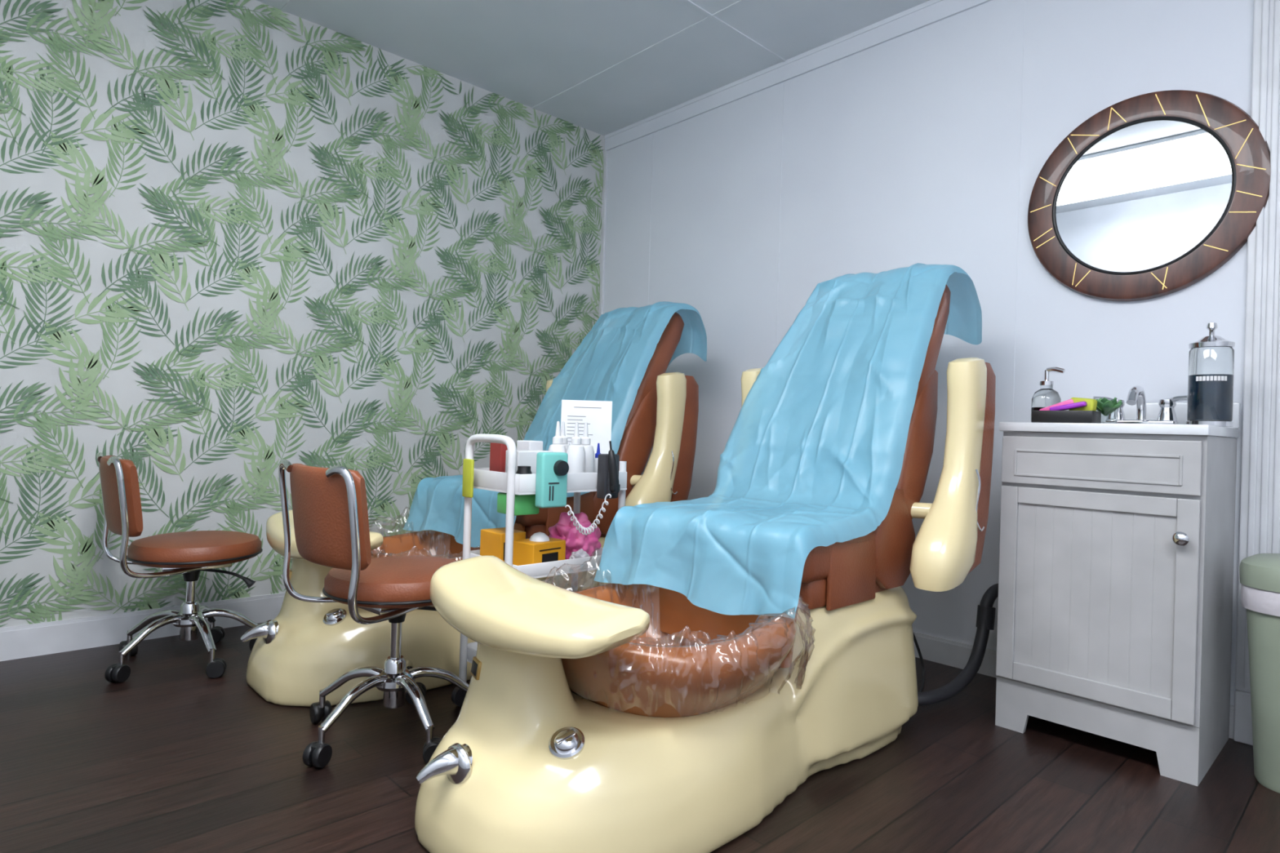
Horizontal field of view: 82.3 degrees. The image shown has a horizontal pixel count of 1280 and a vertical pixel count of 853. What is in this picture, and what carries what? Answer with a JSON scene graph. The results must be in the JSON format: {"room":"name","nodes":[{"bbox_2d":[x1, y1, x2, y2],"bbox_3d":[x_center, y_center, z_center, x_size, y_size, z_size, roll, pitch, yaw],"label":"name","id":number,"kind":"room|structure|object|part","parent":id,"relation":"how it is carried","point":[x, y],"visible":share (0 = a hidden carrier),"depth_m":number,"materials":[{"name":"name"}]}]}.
{"room":"salon","nodes":[
{"label":"salon","id":0,"kind":"room"},
{"bbox_2d":[0,0,604,627],"bbox_3d":[-1.411,-0.444,3.081,3.356,2.464,0.100,2,0,-43],"label":"wall","id":1,"kind":"structure","parent":0,"point":[122,383],"depth_m":2.87,"materials":[{"name":"paper"}]},
{"bbox_2d":[0,592,284,661],"bbox_3d":[-1.408,0.735,3.037,3.156,0.108,0.012,2,0,-43],"label":"baseboard","id":2,"kind":"structure","parent":1,"relation":"attached to","point":[24,641],"depth_m":2.57,"materials":[{"name":"white wood"}]},
{"bbox_2d":[0,0,604,626],"bbox_3d":[-1.385,-0.459,3.033,3.160,2.430,0.004,2,0,-43],"label":"print","id":3,"kind":"object","parent":1,"relation":"attached to","point":[157,435],"visible":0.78,"depth_m":2.87},
{"bbox_2d":[256,0,929,136],"bbox_3d":[0.228,-1.683,1.388,3.356,0.100,4.767,2,0,-43],"label":"ceiling","id":4,"kind":"structure","parent":0,"point":[526,52],"depth_m":3.10,"materials":[{"name":"paint"}]},
{"bbox_2d":[280,0,786,109],"bbox_3d":[0.227,-1.631,1.387,3.156,0.004,4.567,2,0,-43],"label":"trim","id":5,"kind":"structure","parent":4,"relation":"attached to","point":[289,2],"depth_m":3.05,"materials":[{"name":"paint"}]},
{"bbox_2d":[0,622,1279,852],"bbox_3d":[0.151,0.881,1.380,3.356,0.100,4.767,2,0,-43],"label":"floor","id":6,"kind":"structure","parent":0,"point":[171,757],"depth_m":1.70,"materials":[{"name":"laminate"}]},
{"bbox_2d":[96,452,262,683],"bbox_3d":[-1.492,0.438,2.424,0.501,0.693,0.469,2,0,-43],"label":"stool","id":7,"kind":"object","parent":6,"relation":"on","point":[188,553],"visible":0.97,"depth_m":2.31,"materials":[{"name":"brown leather"}]},
{"bbox_3d":[-1.645,0.215,2.303,0.090,0.236,0.341,2,0,-43],"label":"backrest","id":8,"kind":"part","parent":7,"relation":"part of","materials":[{"name":"brown leather"}]},
{"bbox_3d":[-1.487,0.406,2.458,0.384,0.078,0.384,2,0,-43],"label":"seat","id":9,"kind":"part","parent":7,"relation":"part of","materials":[{"name":"brown leather"}]},
{"bbox_2d":[278,459,469,768],"bbox_3d":[-0.644,0.449,1.909,0.491,0.718,0.484,2,0,41],"label":"stool","id":10,"kind":"object","parent":6,"relation":"on","point":[330,511],"visible":0.87,"depth_m":1.77,"materials":[{"name":"brown leather"}]},
{"bbox_3d":[-0.771,0.214,1.772,0.341,0.236,0.090,2,0,41],"label":"backrest","id":11,"kind":"part","parent":10,"relation":"part of","materials":[{"name":"brown leather"}]},
{"bbox_3d":[-0.629,0.405,1.942,0.384,0.078,0.384,2,0,41],"label":"seat","id":12,"kind":"part","parent":10,"relation":"part of","materials":[{"name":"brown leather"}]},
{"bbox_2d":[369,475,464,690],"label":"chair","id":13,"kind":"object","parent":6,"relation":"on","point":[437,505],"depth_m":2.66,"materials":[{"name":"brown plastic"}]},
{"bbox_2d":[370,522,524,606],"bbox_3d":[-0.724,0.467,2.572,0.619,0.312,0.685,2,0,-43],"label":"basin","id":14,"kind":"object","parent":13,"relation":"in","point":[441,540],"depth_m":2.73,"materials":[{"name":"plastic"}]},
{"bbox_2d":[451,433,626,706],"bbox_3d":[-0.284,0.423,2.190,0.464,0.794,0.280,2,0,-43],"label":"cart","id":15,"kind":"object","parent":6,"relation":"on","point":[516,496],"visible":0.43,"depth_m":2.08,"materials":[{"name":"white plastic"}]},
{"bbox_2d":[489,440,552,474],"bbox_3d":[-0.340,0.110,2.149,0.170,0.134,0.192,2,0,-43],"label":"product boxes","id":16,"kind":"object","parent":15,"relation":"in","point":[526,451],"visible":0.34,"depth_m":2.13,"materials":[{"name":"white cardboard"}]},
{"bbox_2d":[480,527,565,565],"bbox_3d":[-0.335,0.352,2.110,0.162,0.108,0.214,2,0,-43],"label":"boxes","id":17,"kind":"object","parent":15,"relation":"in","point":[540,548],"visible":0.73,"depth_m":2.06,"materials":[{"name":"orange cardboard"}]},
{"bbox_2d":[515,466,532,474],"bbox_3d":[-0.317,0.142,2.000,0.044,0.068,0.044,2,0,-43],"label":"tin","id":18,"kind":"object","parent":15,"relation":"in","point":[521,469],"visible":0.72,"depth_m":1.98,"materials":[{"name":"black plastic"}]},
{"bbox_2d":[535,452,568,508],"bbox_3d":[-0.236,0.146,1.994,0.087,0.150,0.052,2,0,-43],"label":"controller","id":19,"kind":"object","parent":15,"relation":"attached to","point":[552,468],"visible":1,"depth_m":1.98,"materials":[{"name":"teal plastic"}]},
{"bbox_2d":[548,421,566,453],"bbox_3d":[-0.244,0.081,2.157,0.056,0.196,0.056,2,0,-43],"label":"bottle","id":20,"kind":"object","parent":15,"relation":"in","point":[557,446],"visible":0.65,"depth_m":2.14,"materials":[{"name":"white plastic"}]},
{"bbox_2d":[560,421,569,450],"bbox_3d":[-0.235,0.082,2.214,0.056,0.196,0.056,2,0,-43],"label":"bottle","id":21,"kind":"object","parent":15,"relation":"in","point":[562,428],"visible":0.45,"depth_m":2.21,"materials":[{"name":"white plastic"}]},
{"bbox_2d":[548,511,601,559],"bbox_3d":[-0.200,0.332,2.245,0.173,0.142,0.152,2,0,-19],"label":"bag","id":22,"kind":"object","parent":15,"relation":"in","point":[565,529],"visible":0.55,"depth_m":2.20,"materials":[{"name":"plastic"}]},
{"bbox_2d":[566,421,585,473],"bbox_3d":[-0.188,0.083,2.142,0.056,0.196,0.056,2,0,-43],"label":"bottle","id":23,"kind":"object","parent":15,"relation":"in","point":[575,451],"visible":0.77,"depth_m":2.12,"materials":[{"name":"white plastic"}]},
{"bbox_2d":[568,548,589,559],"bbox_3d":[-0.177,0.384,2.141,0.072,0.051,0.041,2,0,-43],"label":"clear bag","id":24,"kind":"object","parent":15,"relation":"in","point":[580,553],"visible":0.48,"depth_m":2.13,"materials":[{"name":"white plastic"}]},
{"bbox_2d":[560,400,612,457],"bbox_3d":[-0.177,0.023,2.394,0.166,0.218,0.036,2,0,-1],"label":"sheet","id":25,"kind":"object","parent":15,"relation":"attached to","point":[597,415],"visible":0.64,"depth_m":2.40,"materials":[{"name":"paper"}]},
{"bbox_2d":[581,422,594,472],"bbox_3d":[-0.165,0.084,2.197,0.056,0.196,0.056,2,0,-43],"label":"bottle","id":26,"kind":"object","parent":15,"relation":"in","point":[585,440],"visible":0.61,"depth_m":2.18,"materials":[{"name":"white plastic"}]},
{"bbox_2d":[564,440,620,535],"bbox_3d":[-0.136,0.172,2.081,0.200,0.265,0.063,2,0,-43],"label":"file","id":27,"kind":"object","parent":15,"relation":"attached to","point":[608,486],"visible":1,"depth_m":2.11,"materials":[{"name":"grey plastic"}]},
{"bbox_3d":[-0.144,0.248,2.053,0.154,0.114,0.022,2,0,-43],"label":"spiral cord","id":28,"kind":"part","parent":27,"relation":"part of","materials":[{"name":"white plastic"}]},
{"bbox_2d":[594,443,600,472],"bbox_3d":[-0.129,0.117,2.246,0.038,0.133,0.038,2,0,-43],"label":"bottle","id":29,"kind":"object","parent":15,"relation":"in","point":[597,453],"visible":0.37,"depth_m":2.23,"materials":[{"name":"white plastic"}]},
{"bbox_2d":[513,301,706,591],"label":"chair","id":30,"kind":"object","parent":6,"relation":"on","point":[624,358],"depth_m":2.89,"materials":[{"name":"blue fabric"}]},
{"bbox_2d":[515,491,593,526],"bbox_3d":[-0.449,0.289,2.814,0.497,0.115,0.526,2,0,-43],"label":"seat cushion","id":31,"kind":"object","parent":30,"relation":"on","point":[546,517],"depth_m":2.59,"materials":[{"name":"brown leather"}]},
{"bbox_2d":[403,301,706,547],"bbox_3d":[-0.299,-0.060,2.978,1.120,0.979,0.624,2,0,-43],"label":"drape","id":32,"kind":"object","parent":30,"relation":"hanging from","point":[620,362],"depth_m":2.90,"materials":[{"name":"blue fabric"}]},
{"bbox_3d":[-0.123,-0.107,3.112,0.465,0.783,0.506,2,0,-43],"label":"backrest","id":33,"kind":"part","parent":30,"relation":"part of","materials":[{"name":"brown leather"}]},
{"bbox_2d":[414,262,995,852],"bbox_3d":[0.278,0.150,1.913,0.860,1.372,1.736,2,0,45],"label":"chair","id":34,"kind":"object","parent":6,"relation":"on","point":[745,642],"visible":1,"depth_m":1.73,"materials":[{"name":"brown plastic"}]},
{"bbox_3d":[-0.335,0.496,1.504,0.015,0.036,0.044,2,0,-29],"label":"badge frame","id":35,"kind":"part","parent":34,"relation":"part of","materials":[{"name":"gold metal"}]},
{"bbox_2d":[561,582,796,717],"bbox_3d":[0.043,0.527,1.731,0.569,0.233,0.610,2,0,-43],"label":"basin","id":36,"kind":"object","parent":34,"relation":"in","point":[700,654],"depth_m":1.53,"materials":[{"name":"brown plastic"}]},
{"bbox_3d":[0.193,0.453,1.871,0.090,0.209,0.470,2,0,-43],"label":"basin backrest","id":37,"kind":"part","parent":34,"relation":"part of","materials":[{"name":"brown plastic"}]},
{"bbox_2d":[594,262,982,619],"bbox_3d":[0.479,-0.040,2.152,1.120,0.979,0.624,2,0,-43],"label":"drape","id":38,"kind":"object","parent":34,"relation":"hanging from","point":[823,469],"depth_m":2.02,"materials":[{"name":"blue fabric"}]},
{"bbox_2d":[801,531,875,583],"bbox_3d":[0.329,0.310,1.989,0.497,0.115,0.526,2,0,-43],"label":"seat cushion","id":39,"kind":"object","parent":34,"relation":"on","point":[852,561],"depth_m":1.76,"materials":[{"name":"brown leather"}]},
{"bbox_3d":[0.656,-0.086,2.286,0.465,0.783,0.506,2,0,-43],"label":"backrest","id":40,"kind":"part","parent":34,"relation":"part of","materials":[{"name":"brown leather"}]},
{"bbox_2d":[912,630,925,692],"bbox_3d":[0.915,0.678,2.495,0.118,0.346,0.604,2,0,22],"label":"power cable","id":41,"kind":"object","parent":6,"relation":"on","point":[921,690],"visible":0.39,"depth_m":2.58,"materials":[{"name":"black plastic"}]},
{"bbox_2d":[917,583,998,706],"bbox_3d":[1.046,0.675,2.327,0.576,0.329,0.081,2,0,-36],"label":"hose","id":42,"kind":"object","parent":6,"relation":"on","point":[985,618],"visible":0.68,"depth_m":2.35,"materials":[{"name":"black rubber"}]},
{"bbox_2d":[995,422,1239,786],"bbox_3d":[1.333,0.431,2.065,0.480,0.873,0.482,2,0,-43],"label":"bathroom vanity","id":43,"kind":"object","parent":6,"relation":"on","point":[1117,544],"visible":1,"depth_m":1.90,"materials":[{"name":"grey paint"}]},
{"bbox_2d":[999,422,1239,437],"bbox_3d":[1.355,0.009,2.075,0.448,0.026,0.482,2,0,-43],"label":"countertop","id":44,"kind":"structure","parent":43,"relation":"on","point":[1075,428],"depth_m":1.90,"materials":[{"name":"white stone"}]},
{"bbox_2d":[1031,367,1065,422],"bbox_3d":[1.191,-0.092,2.144,0.076,0.164,0.076,2,0,2],"label":"soap dispenser","id":45,"kind":"object","parent":44,"relation":"on","point":[1046,396],"visible":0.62,"depth_m":2.12,"materials":[{"name":"clear glass"}]},
{"bbox_2d":[1031,385,1061,422],"bbox_3d":[1.190,-0.066,2.144,0.076,0.112,0.076,2,0,-43],"label":"bottle","id":46,"kind":"object","parent":45,"relation":"attached to","point":[1046,396],"depth_m":2.12,"materials":[{"name":"clear glass"}]},
{"bbox_2d":[1031,397,1101,422],"bbox_3d":[1.179,-0.046,2.024,0.080,0.070,0.150,2,0,-43],"label":"soap tray","id":47,"kind":"object","parent":44,"relation":"on","point":[1081,410],"visible":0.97,"depth_m":1.99,"materials":[{"name":"plastic"}]},
{"bbox_2d":[1093,397,1122,423],"bbox_3d":[1.297,-0.044,2.032,0.075,0.074,0.079,2,0,-43],"label":"succulent","id":48,"kind":"object","parent":44,"relation":"on","point":[1108,409],"visible":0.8,"depth_m":2.01,"materials":[{"name":"green plant"}]},
{"bbox_2d":[1096,407,1118,423],"bbox_3d":[1.294,-0.030,2.033,0.060,0.045,0.060,2,0,-43],"label":"glass cup","id":49,"kind":"object","parent":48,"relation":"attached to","point":[1108,415],"depth_m":2.01,"materials":[{"name":"clear glass"}]},
{"bbox_2d":[1092,385,1187,424],"bbox_3d":[1.413,-0.060,2.080,0.144,0.114,0.236,2,0,-43],"label":"sink faucet","id":50,"kind":"object","parent":44,"relation":"on","point":[1166,415],"visible":0.84,"depth_m":2.06,"materials":[{"name":"silver metal"}]},
{"bbox_2d":[1186,322,1235,426],"bbox_3d":[1.520,-0.139,1.950,0.100,0.277,0.100,2,0,-43],"label":"jar","id":51,"kind":"object","parent":44,"relation":"on","point":[1211,357],"visible":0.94,"depth_m":1.91,"materials":[{"name":"clear glass"}]},
{"bbox_3d":[1.520,-0.111,1.950,0.096,0.194,0.096,2,0,-43],"label":"jar glass","id":52,"kind":"part","parent":51,"relation":"part of","materials":[{"name":"clear glass"}]},
{"bbox_3d":[1.309,0.271,1.770,0.034,0.034,0.034,2,0,-43],"label":"knob","id":53,"kind":"part","parent":43,"relation":"part of","materials":[{"name":"silver metal"}]},
{"bbox_2d":[1239,553,1279,793],"bbox_3d":[1.623,0.599,1.772,0.272,0.553,0.272,2,0,-43],"label":"trash bin","id":54,"kind":"object","parent":6,"relation":"on","point":[1260,573],"visible":1,"depth_m":1.76,"materials":[{"name":"green plastic"}]},
{"bbox_3d":[1.630,0.358,1.773,0.272,0.071,0.272,2,0,-43],"label":"lid","id":55,"kind":"part","parent":54,"relation":"part of","materials":[{"name":"green plastic"}]},
{"bbox_2d":[602,0,1253,706],"bbox_3d":[1.408,-0.361,2.464,0.100,2.464,4.667,2,0,-43],"label":"wall","id":56,"kind":"structure","parent":0,"point":[903,151],"depth_m":2.71,"materials":[{"name":"white paint"}]},
{"bbox_2d":[599,150,607,317],"bbox_3d":[-0.227,-0.407,4.116,0.012,2.289,0.020,2,0,-43],"label":"trim","id":57,"kind":"structure","parent":56,"relation":"attached to","point":[605,157],"depth_m":4.11,"materials":[{"name":"white wood"}]},
{"bbox_2d":[604,0,991,151],"bbox_3d":[1.369,-1.553,2.463,0.014,0.085,4.562,2,0,-43],"label":"crown molding","id":58,"kind":"structure","parent":56,"relation":"attached to","point":[931,11],"depth_m":3.17,"materials":[{"name":"white wood"}]},
{"bbox_2d":[642,0,1025,474],"bbox_3d":[0.662,-0.381,3.181,0.002,2.284,1.834,2,0,-43],"label":"trim","id":59,"kind":"structure","parent":56,"relation":"attached to","point":[1024,0],"depth_m":2.52,"materials":[{"name":"white wood"}]},
{"bbox_2d":[913,631,1234,738],"bbox_3d":[0.706,0.807,3.086,0.012,0.090,2.819,2,0,-43],"label":"baseboard","id":60,"kind":"structure","parent":56,"relation":"attached to","point":[932,648],"depth_m":2.63,"materials":[{"name":"white wood"}]},
{"bbox_2d":[1027,89,1271,301],"bbox_3d":[1.530,-0.704,2.250,0.031,0.632,0.632,2,0,-43],"label":"round wall mirror","id":61,"kind":"object","parent":56,"relation":"attached to","point":[1149,196],"visible":1,"depth_m":2.22,"materials":[{"name":"brown wood"}]},
{"bbox_3d":[1.532,-0.704,2.252,0.012,0.472,0.472,2,0,-43],"label":"glass","id":62,"kind":"part","parent":61,"relation":"part of","materials":[{"name":"mirror"}]},
{"bbox_2d":[1066,402,1239,428],"bbox_3d":[1.511,-0.035,2.221,0.023,0.072,0.482,2,0,-43],"label":"backsplash","id":63,"kind":"structure","parent":56,"relation":"attached to","point":[1153,409],"depth_m":2.14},
{"bbox_2d":[1233,0,1279,745],"bbox_3d":[1.749,-0.308,2.006,0.030,2.376,0.140,2,0,-43],"label":"door frame","id":64,"kind":"structure","parent":56,"relation":"attached to","point":[1260,498],"depth_m":2.03,"materials":[{"name":"white wood"}]}
]}

